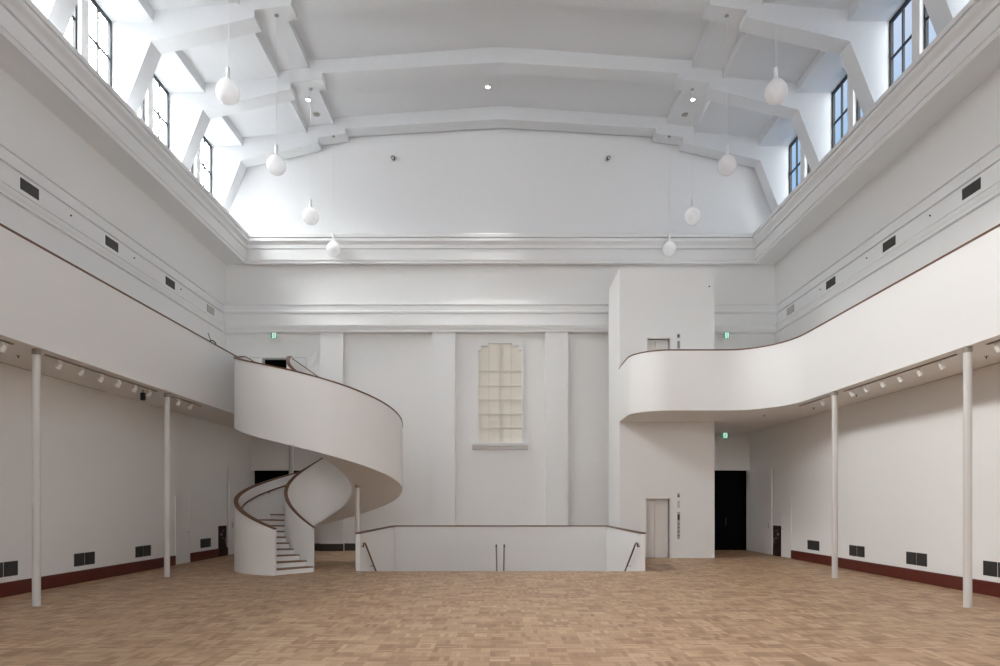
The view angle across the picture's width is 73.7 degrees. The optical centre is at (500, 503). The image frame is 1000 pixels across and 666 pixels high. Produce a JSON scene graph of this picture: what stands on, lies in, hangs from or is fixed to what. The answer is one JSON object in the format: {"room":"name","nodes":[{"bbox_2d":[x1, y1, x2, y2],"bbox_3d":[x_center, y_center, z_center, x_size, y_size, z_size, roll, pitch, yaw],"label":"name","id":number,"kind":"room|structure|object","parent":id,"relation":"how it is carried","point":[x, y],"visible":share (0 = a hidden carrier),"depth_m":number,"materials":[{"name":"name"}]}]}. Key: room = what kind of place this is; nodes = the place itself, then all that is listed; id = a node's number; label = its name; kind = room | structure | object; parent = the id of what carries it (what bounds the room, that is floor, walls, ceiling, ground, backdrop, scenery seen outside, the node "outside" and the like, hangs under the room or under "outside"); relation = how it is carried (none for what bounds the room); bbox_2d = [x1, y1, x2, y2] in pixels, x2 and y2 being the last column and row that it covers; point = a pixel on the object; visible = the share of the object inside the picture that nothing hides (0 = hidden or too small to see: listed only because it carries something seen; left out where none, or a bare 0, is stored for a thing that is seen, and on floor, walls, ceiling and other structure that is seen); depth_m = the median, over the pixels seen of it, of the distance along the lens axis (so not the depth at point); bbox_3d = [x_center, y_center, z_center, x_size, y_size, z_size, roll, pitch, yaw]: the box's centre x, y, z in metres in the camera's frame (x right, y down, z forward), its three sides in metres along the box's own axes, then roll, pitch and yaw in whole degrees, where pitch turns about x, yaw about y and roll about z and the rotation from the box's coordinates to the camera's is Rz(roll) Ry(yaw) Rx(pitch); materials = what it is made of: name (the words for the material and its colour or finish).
{"room":"gallery hall","nodes":[
{"label":"gallery hall","id":0,"kind":"room"},
{"bbox_2d":[0,0,250,582],"bbox_3d":[-10.460,-5.850,9.775,1.680,15.300,32.550,0,0,0],"label":"wall","id":1,"kind":"structure","parent":0,"point":[102,453],"depth_m":16.68,"materials":[{"name":"paint"}]},
{"bbox_2d":[0,561,17,577],"bbox_3d":[-9.611,1.270,12.900,0.017,0.290,0.764,0,0,0],"label":"air vent","id":2,"kind":"object","parent":1,"relation":"in","point":[11,567],"visible":1,"depth_m":13.05,"materials":[{"name":"grey metal"}]},
{"bbox_2d":[20,177,38,200],"bbox_3d":[-10.562,-7.055,14.940,0.056,0.250,0.580,0,0,0],"label":"air vent","id":3,"kind":"object","parent":1,"relation":"attached to","point":[25,186],"visible":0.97,"depth_m":14.92,"materials":[{"name":"grey metal"}]},
{"bbox_2d":[71,5,76,48],"bbox_3d":[-10.850,-11.820,16.468,0.080,3.200,1.125,0,0,0],"label":"window","id":4,"kind":"structure","parent":1,"relation":"in","point":[74,16],"depth_m":16.96,"materials":[{"name":"black"}]},
{"bbox_2d":[74,551,94,566],"bbox_3d":[-9.611,1.270,15.420,0.017,0.290,0.764,0,0,0],"label":"air vent","id":5,"kind":"object","parent":1,"relation":"in","point":[80,559],"visible":1,"depth_m":15.40,"materials":[{"name":"grey metal"}]},
{"bbox_2d":[89,0,111,86],"bbox_3d":[-10.850,-11.820,17.948,0.080,3.200,1.195,0,0,0],"label":"window","id":6,"kind":"structure","parent":1,"relation":"in","point":[108,55],"depth_m":18.34,"materials":[{"name":"black"}]},
{"bbox_2d":[105,235,117,251],"bbox_3d":[-10.562,-7.055,18.100,0.056,0.250,0.580,0,0,0],"label":"air vent","id":7,"kind":"object","parent":1,"relation":"attached to","point":[109,242],"visible":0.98,"depth_m":18.07,"materials":[{"name":"grey metal"}]},
{"bbox_2d":[0,547,227,597],"bbox_3d":[-9.605,1.660,8.500,0.030,0.280,30.000,0,0,0],"label":"baseboard","id":8,"kind":"structure","parent":1,"relation":"attached to","point":[11,588],"depth_m":15.64,"materials":[{"name":"brown wood"}]},
{"bbox_2d":[0,223,236,427],"bbox_3d":[-8.035,-3.623,9.625,3.170,1.786,32.250,0,0,0],"label":"balcony","id":9,"kind":"object","parent":1,"relation":"attached to","point":[50,304],"visible":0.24,"depth_m":13.59,"materials":[{"name":"white paint"}]},
{"bbox_2d":[0,361,31,370],"bbox_3d":[-9.566,-2.723,13.140,0.092,0.014,0.857,0,0,0],"label":"ceiling air vent","id":10,"kind":"object","parent":9,"relation":"attached to","point":[0,361],"depth_m":13.18,"materials":[{"name":"black plastic"}]},
{"bbox_2d":[41,373,105,391],"bbox_3d":[-9.566,-2.723,14.991,0.089,0.014,2.221,0,0,0],"label":"ceiling air vent","id":11,"kind":"object","parent":9,"relation":"attached to","point":[51,376],"depth_m":14.91,"materials":[{"name":"black plastic"}]},
{"bbox_2d":[41,353,157,391],"bbox_3d":[-8.300,-2.717,14.100,0.040,0.026,4.040,0,0,0],"label":"track","id":12,"kind":"object","parent":9,"relation":"attached to","point":[41,353],"visible":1,"depth_m":13.67,"materials":[{"name":"black metal"}]},
{"bbox_2d":[56,360,62,369],"bbox_3d":[-8.307,-2.616,12.565,0.122,0.176,0.130,0,0,35],"label":"track spotlight","id":13,"kind":"object","parent":12,"relation":"attached to","point":[58,366],"visible":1,"depth_m":12.53,"materials":[{"name":"white metal"}]},
{"bbox_2d":[78,367,84,375],"bbox_3d":[-8.307,-2.616,13.225,0.122,0.176,0.130,0,0,35],"label":"track spotlight","id":14,"kind":"object","parent":12,"relation":"attached to","point":[82,371],"visible":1,"depth_m":13.19,"materials":[{"name":"white metal"}]},
{"bbox_2d":[98,373,103,381],"bbox_3d":[-8.307,-2.616,13.875,0.122,0.176,0.130,0,0,35],"label":"track spotlight","id":15,"kind":"object","parent":12,"relation":"attached to","point":[101,378],"visible":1,"depth_m":13.84,"materials":[{"name":"white metal"}]},
{"bbox_2d":[115,379,120,387],"bbox_3d":[-8.307,-2.616,14.505,0.122,0.176,0.130,0,0,35],"label":"track spotlight","id":16,"kind":"object","parent":12,"relation":"attached to","point":[118,384],"visible":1,"depth_m":14.47,"materials":[{"name":"white metal"}]},
{"bbox_2d":[132,384,137,392],"bbox_3d":[-8.307,-2.616,15.155,0.122,0.176,0.130,0,0,35],"label":"track spotlight","id":17,"kind":"object","parent":12,"relation":"attached to","point":[135,388],"visible":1,"depth_m":15.12,"materials":[{"name":"white metal"}]},
{"bbox_2d":[146,389,151,396],"bbox_3d":[-8.307,-2.616,15.775,0.122,0.176,0.130,0,0,35],"label":"track spotlight","id":18,"kind":"object","parent":12,"relation":"attached to","point":[149,393],"visible":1,"depth_m":15.74,"materials":[{"name":"white metal"}]},
{"bbox_2d":[140,392,145,400],"bbox_3d":[-8.550,-2.605,15.950,0.090,0.250,0.100,0,0,0],"label":"speaker","id":19,"kind":"object","parent":9,"relation":"hanging from","point":[142,394],"visible":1,"depth_m":15.90},
{"bbox_2d":[170,395,201,406],"bbox_3d":[-8.300,-2.717,17.625,0.040,0.026,1.790,0,0,0],"label":"track","id":20,"kind":"object","parent":9,"relation":"attached to","point":[170,395],"visible":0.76,"depth_m":17.62,"materials":[{"name":"grey metal"}]},
{"bbox_3d":[-8.300,-2.717,9.425,0.040,0.026,3.890,0,0,0],"label":"track","id":21,"kind":"object","parent":9,"relation":"attached to","visible":0},
{"bbox_2d":[0,341,7,352],"bbox_3d":[-8.307,-2.616,11.145,0.122,0.176,0.130,0,0,35],"label":"track spotlight","id":22,"kind":"object","parent":21,"relation":"attached to","point":[3,347],"visible":1,"depth_m":11.11,"materials":[{"name":"white metal"}]},
{"bbox_2d":[141,100,143,120],"bbox_3d":[-10.850,-11.820,19.688,0.080,3.200,1.125,0,0,0],"label":"window","id":23,"kind":"structure","parent":1,"relation":"in","point":[142,105],"depth_m":20.18,"materials":[{"name":"black"}]},
{"bbox_2d":[135,545,150,557],"bbox_3d":[-9.611,1.270,17.950,0.017,0.290,0.764,0,0,0],"label":"air vent","id":24,"kind":"object","parent":1,"relation":"in","point":[140,551],"visible":1,"depth_m":17.90,"materials":[{"name":"grey metal"}]},
{"bbox_2d":[154,74,168,147],"bbox_3d":[-10.850,-11.820,21.168,0.080,3.200,1.195,0,0,0],"label":"window","id":25,"kind":"structure","parent":1,"relation":"in","point":[156,79],"depth_m":21.48,"materials":[{"name":"black"}]},
{"bbox_2d":[166,276,174,289],"bbox_3d":[-10.562,-7.055,21.300,0.056,0.250,0.580,0,0,0],"label":"air vent","id":26,"kind":"object","parent":1,"relation":"attached to","point":[169,282],"visible":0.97,"depth_m":21.30,"materials":[{"name":"grey metal"}]},
{"bbox_2d":[175,496,189,563],"bbox_3d":[-9.599,0.785,20.175,0.082,2.030,0.920,0,0,0],"label":"door","id":27,"kind":"structure","parent":1,"relation":"in","point":[182,505],"depth_m":20.15,"materials":[{"name":"white paint"}]},
{"bbox_2d":[200,538,210,547],"bbox_3d":[-9.611,1.270,21.750,0.017,0.290,0.764,0,0,0],"label":"air vent","id":28,"kind":"object","parent":1,"relation":"in","point":[206,542],"visible":1,"depth_m":21.72,"materials":[{"name":"grey metal"}]},
{"bbox_2d":[201,137,211,193],"bbox_3d":[-10.850,-11.820,24.387,0.080,3.200,1.195,0,0,0],"label":"window","id":29,"kind":"structure","parent":1,"relation":"in","point":[209,171],"depth_m":24.86,"materials":[{"name":"black"}]},
{"bbox_2d":[207,304,213,314],"bbox_3d":[-10.562,-7.055,24.260,0.056,0.250,0.580,0,0,0],"label":"air vent","id":30,"kind":"object","parent":1,"relation":"attached to","point":[210,309],"visible":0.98,"depth_m":24.23,"materials":[{"name":"grey metal"}]},
{"bbox_2d":[218,525,226,556],"bbox_3d":[-9.565,1.272,23.000,0.110,1.045,0.560,0,0,0],"label":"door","id":31,"kind":"structure","parent":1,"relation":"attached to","point":[222,530],"depth_m":22.94,"materials":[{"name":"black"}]},
{"bbox_2d":[228,468,298,554],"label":"door","id":32,"kind":"structure","parent":1,"relation":"in","point":[239,480],"depth_m":24.11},
{"bbox_2d":[0,0,999,263],"bbox_3d":[0.000,-9.717,9.662,21.800,1.105,32.325,0,0,0],"label":"crown molding","id":33,"kind":"structure","parent":1,"relation":"attached to","point":[33,51],"depth_m":18.84,"materials":[{"name":"white paint"}]},
{"bbox_2d":[0,142,999,333],"bbox_3d":[0.000,-7.105,9.625,21.200,1.090,32.250,0,0,0],"label":"trim","id":34,"kind":"structure","parent":1,"relation":"attached to","point":[86,226],"depth_m":22.63,"materials":[{"name":"white paint"}]},
{"bbox_2d":[0,550,999,665],"bbox_3d":[0.000,1.950,9.775,22.400,0.300,32.550,0,0,0],"label":"floor","id":35,"kind":"structure","parent":0,"point":[733,607],"depth_m":10.31,"materials":[{"name":"wood"}]},
{"bbox_2d":[31,348,40,606],"bbox_3d":[-8.190,-0.465,11.770,0.146,4.530,0.146,0,0,0],"label":"support column","id":36,"kind":"structure","parent":35,"relation":"on","point":[36,353],"depth_m":11.71,"materials":[{"name":"grey paint"}]},
{"bbox_2d":[164,393,169,576],"bbox_3d":[-8.220,-0.465,16.440,0.146,4.530,0.146,0,0,0],"label":"support column","id":37,"kind":"structure","parent":35,"relation":"on","point":[166,395],"depth_m":16.38,"materials":[{"name":"white metal"}]},
{"bbox_2d":[289,445,293,473],"bbox_3d":[-6.680,-0.465,21.300,0.162,4.530,0.162,0,0,0],"label":"support column","id":38,"kind":"structure","parent":35,"relation":"on","point":[291,448],"depth_m":21.23,"materials":[{"name":"white metal"}]},
{"bbox_2d":[234,356,402,575],"bbox_3d":[-6.184,-1.360,20.781,4.603,6.320,8.859,0,0,-31],"label":"spiral staircase","id":39,"kind":"structure","parent":35,"relation":"on","point":[357,436],"depth_m":17.44,"materials":[{"name":"white paint"}]},
{"bbox_2d":[355,485,359,566],"bbox_3d":[-4.060,0.620,18.950,0.136,2.360,0.136,0,0,0],"label":"support column","id":40,"kind":"structure","parent":35,"relation":"on","point":[357,487],"depth_m":18.90,"materials":[{"name":"white metal"}]},
{"bbox_2d":[609,268,714,557],"bbox_3d":[5.545,-3.030,23.310,3.160,9.660,2.280,0,0,0],"label":"tower","id":41,"kind":"object","parent":35,"relation":"on","point":[662,474],"visible":0.89,"depth_m":22.20,"materials":[{"name":"white paint"}]},
{"bbox_2d":[831,391,837,577],"bbox_3d":[8.120,-0.465,16.200,0.146,4.530,0.146,0,0,0],"label":"support column","id":42,"kind":"structure","parent":35,"relation":"on","point":[834,393],"depth_m":16.14,"materials":[{"name":"white metal"}]},
{"bbox_2d":[963,346,972,607],"bbox_3d":[8.125,-0.465,11.600,0.146,4.530,0.146,0,0,0],"label":"support column","id":43,"kind":"structure","parent":35,"relation":"on","point":[967,351],"depth_m":11.55,"materials":[{"name":"white metal"}]},
{"bbox_3d":[0.000,3.700,20.765,7.520,3.800,5.810,0,0,0],"label":"floor","id":44,"kind":"structure","parent":35,"relation":"on","visible":0},
{"bbox_2d":[355,525,645,570],"bbox_3d":[0.000,3.132,20.872,7.790,4.735,6.025,0,0,0],"label":"parapet","id":45,"kind":"object","parent":44,"relation":"on","point":[393,547],"visible":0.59,"depth_m":23.75,"materials":[{"name":"white paint"}]},
{"bbox_2d":[361,542,376,570],"bbox_3d":[-3.708,2.329,20.174,0.104,2.582,4.596,0,0,0],"label":"handrail","id":46,"kind":"object","parent":45,"relation":"attached to","point":[364,542],"visible":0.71,"depth_m":18.69,"materials":[{"name":"black metal"}]},
{"bbox_2d":[624,542,639,570],"bbox_3d":[3.708,2.329,20.174,0.104,2.582,4.596,0,0,0],"label":"handrail","id":47,"kind":"object","parent":45,"relation":"attached to","point":[635,542],"visible":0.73,"depth_m":18.69,"materials":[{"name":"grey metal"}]},
{"bbox_2d":[503,544,504,570],"bbox_3d":[0.100,2.354,20.131,0.040,2.525,4.517,0,0,0],"label":"handrail","id":48,"kind":"object","parent":44,"relation":"on","point":[504,544],"visible":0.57,"depth_m":17.97,"materials":[{"name":"metal"}]},
{"bbox_2d":[226,264,774,550],"bbox_3d":[0.000,-4.050,25.900,22.600,11.700,0.300,0,0,0],"label":"wall","id":49,"kind":"structure","parent":0,"point":[494,487],"depth_m":25.75,"materials":[{"name":"paint"}]},
{"bbox_2d":[271,333,276,338],"bbox_3d":[-8.657,-6.438,25.609,0.240,0.220,0.282,0,0,0],"label":"exit sign","id":50,"kind":"object","parent":49,"relation":"attached to","point":[273,335],"visible":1,"depth_m":25.47,"materials":[{"name":"green plastic"}]},
{"bbox_2d":[250,357,306,367],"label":"door","id":51,"kind":"structure","parent":49,"relation":"in","point":[302,360],"depth_m":25.93,"materials":[{"name":"black"}]},
{"bbox_2d":[320,332,343,543],"bbox_3d":[-6.460,-2.400,25.630,0.870,8.400,0.280,0,0,0],"label":"pilaster","id":52,"kind":"object","parent":49,"relation":"attached to","point":[331,343],"visible":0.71,"depth_m":25.49,"materials":[{"name":"white paint"}]},
{"bbox_2d":[314,543,354,550],"bbox_3d":[-1.800,1.660,25.605,11.400,0.280,0.290,0,0,0],"label":"baseboard","id":53,"kind":"structure","parent":49,"relation":"attached to","point":[317,546],"depth_m":25.46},
{"bbox_2d":[432,332,455,524],"bbox_3d":[-2.170,-2.400,25.630,0.870,8.400,0.280,0,0,0],"label":"pilaster","id":54,"kind":"object","parent":49,"relation":"attached to","point":[443,343],"visible":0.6,"depth_m":25.49,"materials":[{"name":"white paint"}]},
{"bbox_2d":[472,341,527,449],"bbox_3d":[-0.020,-4.186,25.630,2.160,4.182,0.240,0,0,0],"label":"window","id":55,"kind":"structure","parent":49,"relation":"in","point":[499,363],"depth_m":25.72,"materials":[{"name":"beige glass"}]},
{"bbox_2d":[545,332,567,524],"bbox_3d":[2.160,-2.400,25.630,0.870,8.400,0.280,0,0,0],"label":"pilaster","id":56,"kind":"object","parent":49,"relation":"attached to","point":[556,343],"visible":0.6,"depth_m":25.49,"materials":[{"name":"white paint"}]},
{"bbox_2d":[722,433,727,438],"bbox_3d":[8.584,-2.612,25.609,0.240,0.220,0.282,0,0,0],"label":"exit sign","id":57,"kind":"object","parent":49,"relation":"attached to","point":[724,435],"visible":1,"depth_m":25.48,"materials":[{"name":"green plastic"}]},
{"bbox_2d":[723,333,729,338],"bbox_3d":[8.642,-6.438,25.609,0.240,0.220,0.282,0,0,0],"label":"exit sign","id":58,"kind":"object","parent":49,"relation":"attached to","point":[725,335],"visible":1,"depth_m":25.48,"materials":[{"name":"green plastic"}]},
{"bbox_2d":[90,0,910,145],"bbox_3d":[0.000,-14.510,9.725,21.900,2.180,33.050,0,0,0],"label":"ceiling","id":59,"kind":"structure","parent":0,"point":[713,45],"depth_m":21.21,"materials":[{"name":"paint"}]},
{"bbox_2d":[313,112,320,116],"bbox_3d":[-6.740,-14.215,24.320,0.350,0.045,0.350,0,0,0],"label":"ceiling speaker","id":60,"kind":"object","parent":59,"relation":"attached to","point":[316,114],"visible":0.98,"depth_m":24.30,"materials":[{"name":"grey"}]},
{"bbox_2d":[169,47,831,170],"bbox_3d":[0.000,-12.500,22.055,21.680,5.400,0.570,0,0,0],"label":"ceiling beam","id":61,"kind":"structure","parent":59,"relation":"attached to","point":[190,114],"depth_m":21.77,"materials":[{"name":"paint"}]},
{"bbox_2d":[302,88,318,224],"bbox_3d":[-6.320,-11.564,22.200,0.528,4.532,0.528,0,0,0],"label":"pendant lamp","id":62,"kind":"object","parent":61,"relation":"hanging from","point":[310,216],"visible":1,"depth_m":22.11,"materials":[{"name":"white glass"}]},
{"bbox_2d":[684,88,700,224],"bbox_3d":[6.390,-11.564,22.200,0.528,4.532,0.528,0,0,0],"label":"pendant lamp","id":63,"kind":"object","parent":61,"relation":"hanging from","point":[692,216],"visible":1,"depth_m":22.11,"materials":[{"name":"white glass"}]},
{"bbox_2d":[112,0,888,114],"bbox_3d":[0.000,-12.500,18.835,21.680,5.400,0.570,0,0,0],"label":"ceiling beam","id":64,"kind":"structure","parent":59,"relation":"attached to","point":[862,47],"depth_m":18.55,"materials":[{"name":"paint"}]},
{"bbox_2d":[267,14,285,175],"bbox_3d":[-6.330,-11.564,18.850,0.528,4.532,0.528,0,0,0],"label":"pendant lamp","id":65,"kind":"object","parent":64,"relation":"hanging from","point":[276,165],"visible":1,"depth_m":18.75,"materials":[{"name":"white glass"}]},
{"bbox_2d":[717,14,736,175],"bbox_3d":[6.400,-11.564,18.850,0.528,4.532,0.528,0,0,0],"label":"pendant lamp","id":66,"kind":"object","parent":64,"relation":"hanging from","point":[727,164],"visible":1,"depth_m":18.70,"materials":[{"name":"white glass"}]},
{"bbox_2d":[212,106,788,211],"bbox_3d":[0.000,-12.500,25.275,21.680,5.400,0.570,0,0,0],"label":"ceiling beam","id":67,"kind":"structure","parent":59,"relation":"attached to","point":[230,164],"depth_m":24.99,"materials":[{"name":"paint"}]},
{"bbox_2d":[326,135,340,256],"bbox_3d":[-6.270,-11.564,25.050,0.528,4.532,0.528,0,0,0],"label":"pendant lamp","id":68,"kind":"object","parent":67,"relation":"hanging from","point":[333,248],"visible":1,"depth_m":24.98,"materials":[{"name":"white glass"}]},
{"bbox_2d":[662,135,676,256],"bbox_3d":[6.340,-11.564,25.050,0.528,4.532,0.528,0,0,0],"label":"pendant lamp","id":69,"kind":"object","parent":67,"relation":"hanging from","point":[669,248],"visible":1,"depth_m":24.89,"materials":[{"name":"white glass"}]},
{"bbox_2d":[31,0,969,34],"bbox_3d":[0.000,-12.500,15.615,21.680,5.400,0.570,0,0,0],"label":"ceiling beam","id":70,"kind":"structure","parent":59,"relation":"attached to","point":[59,13],"depth_m":15.55,"materials":[{"name":"paint"}]},
{"bbox_2d":[216,67,239,105],"bbox_3d":[-6.330,-11.564,15.500,0.528,4.532,0.528,0,0,0],"label":"pendant lamp","id":71,"kind":"object","parent":70,"relation":"hanging from","point":[227,90],"visible":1,"depth_m":15.35,"materials":[{"name":"white glass"}]},
{"bbox_2d":[764,67,787,105],"bbox_3d":[6.400,-11.564,15.500,0.528,4.532,0.528,0,0,0],"label":"pendant lamp","id":72,"kind":"object","parent":70,"relation":"hanging from","point":[776,90],"visible":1,"depth_m":15.35,"materials":[{"name":"white glass"}]},
{"bbox_2d":[680,112,687,116],"bbox_3d":[6.740,-14.215,24.320,0.350,0.045,0.350,0,0,0],"label":"ceiling speaker","id":73,"kind":"object","parent":59,"relation":"attached to","point":[683,114],"visible":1,"depth_m":24.30,"materials":[{"name":"grey"}]},
{"bbox_2d":[229,128,771,232],"bbox_3d":[0.000,-12.650,25.970,21.680,5.500,0.560,0,0,0],"label":"wall","id":74,"kind":"structure","parent":0,"point":[490,180],"depth_m":25.69,"materials":[{"name":"paint"}]},
{"bbox_2d":[750,0,999,582],"bbox_3d":[10.460,-5.850,9.775,1.680,15.300,32.550,0,0,0],"label":"wall","id":75,"kind":"structure","parent":0,"point":[900,454],"depth_m":16.62,"materials":[{"name":"paint"}]},
{"bbox_2d":[715,468,772,554],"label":"door","id":76,"kind":"structure","parent":75,"relation":"in","point":[730,486],"depth_m":26.25,"materials":[{"name":"black wood"}]},
{"bbox_2d":[773,525,780,555],"bbox_3d":[9.565,1.272,23.120,0.110,1.045,0.560,0,0,0],"label":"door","id":77,"kind":"structure","parent":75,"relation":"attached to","point":[776,529],"depth_m":23.08,"materials":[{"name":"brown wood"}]},
{"bbox_2d":[781,497,791,557],"bbox_3d":[9.599,0.785,22.430,0.082,2.030,0.770,0,0,0],"label":"door","id":78,"kind":"structure","parent":75,"relation":"in","point":[786,504],"depth_m":22.41,"materials":[{"name":"white paint"}]},
{"bbox_2d":[787,304,793,314],"bbox_3d":[10.562,-7.055,24.260,0.056,0.250,0.580,0,0,0],"label":"air vent","id":79,"kind":"object","parent":75,"relation":"attached to","point":[790,309],"visible":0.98,"depth_m":24.23,"materials":[{"name":"grey metal"}]},
{"bbox_2d":[789,137,799,193],"bbox_3d":[10.850,-11.820,24.387,0.080,3.200,1.195,0,0,0],"label":"window","id":80,"kind":"structure","parent":75,"relation":"in","point":[791,171],"depth_m":24.86,"materials":[{"name":"black"}]},
{"bbox_2d":[619,224,999,432],"bbox_3d":[6.764,-3.623,9.625,5.712,1.786,32.250,0,0,0],"label":"balcony","id":81,"kind":"object","parent":75,"relation":"attached to","point":[951,303],"visible":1,"depth_m":15.91,"materials":[{"name":"white paint"}]},
{"bbox_2d":[799,395,831,406],"bbox_3d":[8.300,-2.717,17.625,0.040,0.026,1.790,0,0,0],"label":"track","id":82,"kind":"object","parent":81,"relation":"attached to","point":[830,395],"visible":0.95,"depth_m":17.61,"materials":[{"name":"grey metal"}]},
{"bbox_2d":[843,353,959,391],"bbox_3d":[8.300,-2.717,14.100,0.040,0.026,4.040,0,0,0],"label":"track","id":83,"kind":"object","parent":81,"relation":"attached to","point":[957,353],"visible":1,"depth_m":13.67,"materials":[{"name":"black metal"}]},
{"bbox_2d":[849,389,854,396],"bbox_3d":[8.307,-2.616,15.765,0.122,0.176,0.130,0,0,35],"label":"track spotlight","id":84,"kind":"object","parent":83,"relation":"attached to","point":[851,393],"visible":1,"depth_m":15.74,"materials":[{"name":"white metal"}]},
{"bbox_2d":[863,384,868,392],"bbox_3d":[8.307,-2.616,15.145,0.122,0.176,0.130,0,0,35],"label":"track spotlight","id":85,"kind":"object","parent":83,"relation":"attached to","point":[865,388],"visible":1,"depth_m":15.12,"materials":[{"name":"white metal"}]},
{"bbox_2d":[880,379,885,387],"bbox_3d":[8.307,-2.616,14.495,0.122,0.176,0.130,0,0,35],"label":"track spotlight","id":86,"kind":"object","parent":83,"relation":"attached to","point":[882,384],"visible":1,"depth_m":14.47,"materials":[{"name":"white metal"}]},
{"bbox_2d":[897,373,902,381],"bbox_3d":[8.307,-2.616,13.865,0.122,0.176,0.130,0,0,35],"label":"track spotlight","id":87,"kind":"object","parent":83,"relation":"attached to","point":[899,378],"visible":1,"depth_m":13.84,"materials":[{"name":"white metal"}]},
{"bbox_2d":[916,367,922,375],"bbox_3d":[8.307,-2.616,13.215,0.122,0.176,0.130,0,0,35],"label":"track spotlight","id":88,"kind":"object","parent":83,"relation":"attached to","point":[918,371],"visible":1,"depth_m":13.19,"materials":[{"name":"white metal"}]},
{"bbox_2d":[938,360,944,369],"bbox_3d":[8.307,-2.616,12.555,0.122,0.176,0.130,0,0,35],"label":"track spotlight","id":89,"kind":"object","parent":83,"relation":"attached to","point":[941,366],"visible":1,"depth_m":12.53,"materials":[{"name":"white metal"}]},
{"bbox_2d":[856,362,999,402],"bbox_3d":[9.536,-2.721,12.000,0.152,0.018,12.000,0,0,0],"label":"track","id":90,"kind":"object","parent":81,"relation":"attached to","point":[996,362],"visible":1,"depth_m":14.82,"materials":[{"name":"metal"}]},
{"bbox_3d":[8.300,-2.717,9.425,0.040,0.026,3.890,0,0,0],"label":"track","id":91,"kind":"object","parent":81,"relation":"attached to","visible":0},
{"bbox_2d":[993,341,999,352],"bbox_3d":[8.307,-2.616,11.135,0.122,0.176,0.130,0,0,35],"label":"track spotlight","id":92,"kind":"object","parent":91,"relation":"attached to","point":[996,347],"visible":1,"depth_m":11.12,"materials":[{"name":"white metal"}]},
{"bbox_2d":[807,540,818,550],"bbox_3d":[9.611,1.270,20.500,0.017,0.290,0.764,0,0,0],"label":"air vent","id":93,"kind":"object","parent":75,"relation":"in","point":[812,545],"visible":1,"depth_m":20.50,"materials":[{"name":"grey metal"}]},
{"bbox_2d":[826,276,834,289],"bbox_3d":[10.562,-7.055,21.300,0.056,0.250,0.580,0,0,0],"label":"air vent","id":94,"kind":"object","parent":75,"relation":"attached to","point":[831,282],"visible":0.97,"depth_m":21.30,"materials":[{"name":"grey metal"}]},
{"bbox_2d":[832,74,846,147],"bbox_3d":[10.850,-11.820,21.168,0.080,3.200,1.195,0,0,0],"label":"window","id":95,"kind":"structure","parent":75,"relation":"in","point":[844,79],"depth_m":21.48,"materials":[{"name":"black"}]},
{"bbox_2d":[849,545,864,556],"bbox_3d":[9.611,1.270,18.000,0.017,0.290,0.764,0,0,0],"label":"air vent","id":96,"kind":"object","parent":75,"relation":"in","point":[859,551],"visible":1,"depth_m":17.95,"materials":[{"name":"grey metal"}]},
{"bbox_2d":[857,100,859,120],"bbox_3d":[10.850,-11.820,19.688,0.080,3.200,1.125,0,0,0],"label":"window","id":97,"kind":"structure","parent":75,"relation":"in","point":[858,105],"depth_m":20.18,"materials":[{"name":"black"}]},
{"bbox_2d":[883,235,895,251],"bbox_3d":[10.562,-7.055,18.100,0.056,0.250,0.580,0,0,0],"label":"air vent","id":98,"kind":"object","parent":75,"relation":"attached to","point":[891,242],"visible":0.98,"depth_m":18.07,"materials":[{"name":"grey metal"}]},
{"bbox_2d":[791,550,999,597],"bbox_3d":[9.605,1.660,8.600,0.030,0.280,30.200,0,0,0],"label":"baseboard","id":99,"kind":"structure","parent":75,"relation":"attached to","point":[989,588],"depth_m":15.75,"materials":[{"name":"brown wood"}]},
{"bbox_2d":[889,0,911,86],"bbox_3d":[10.850,-11.820,17.948,0.080,3.200,1.195,0,0,0],"label":"window","id":100,"kind":"structure","parent":75,"relation":"in","point":[892,55],"depth_m":18.34,"materials":[{"name":"black"}]},
{"bbox_2d":[906,551,926,566],"bbox_3d":[9.611,1.270,15.420,0.017,0.290,0.764,0,0,0],"label":"air vent","id":101,"kind":"object","parent":75,"relation":"in","point":[920,559],"visible":1,"depth_m":15.40,"materials":[{"name":"grey metal"}]},
{"bbox_2d":[924,5,929,48],"bbox_3d":[10.850,-11.820,16.468,0.080,3.200,1.125,0,0,0],"label":"window","id":102,"kind":"structure","parent":75,"relation":"in","point":[926,16],"depth_m":16.96,"materials":[{"name":"black"}]},
{"bbox_2d":[962,177,980,200],"bbox_3d":[10.562,-7.055,14.940,0.056,0.250,0.580,0,0,0],"label":"air vent","id":103,"kind":"object","parent":75,"relation":"attached to","point":[974,186],"visible":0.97,"depth_m":14.92,"materials":[{"name":"grey metal"}]},
{"bbox_2d":[983,561,999,576],"bbox_3d":[9.611,1.270,12.900,0.017,0.290,0.764,0,0,0],"label":"air vent","id":104,"kind":"object","parent":75,"relation":"in","point":[989,567],"visible":1,"depth_m":13.05,"materials":[{"name":"grey metal"}]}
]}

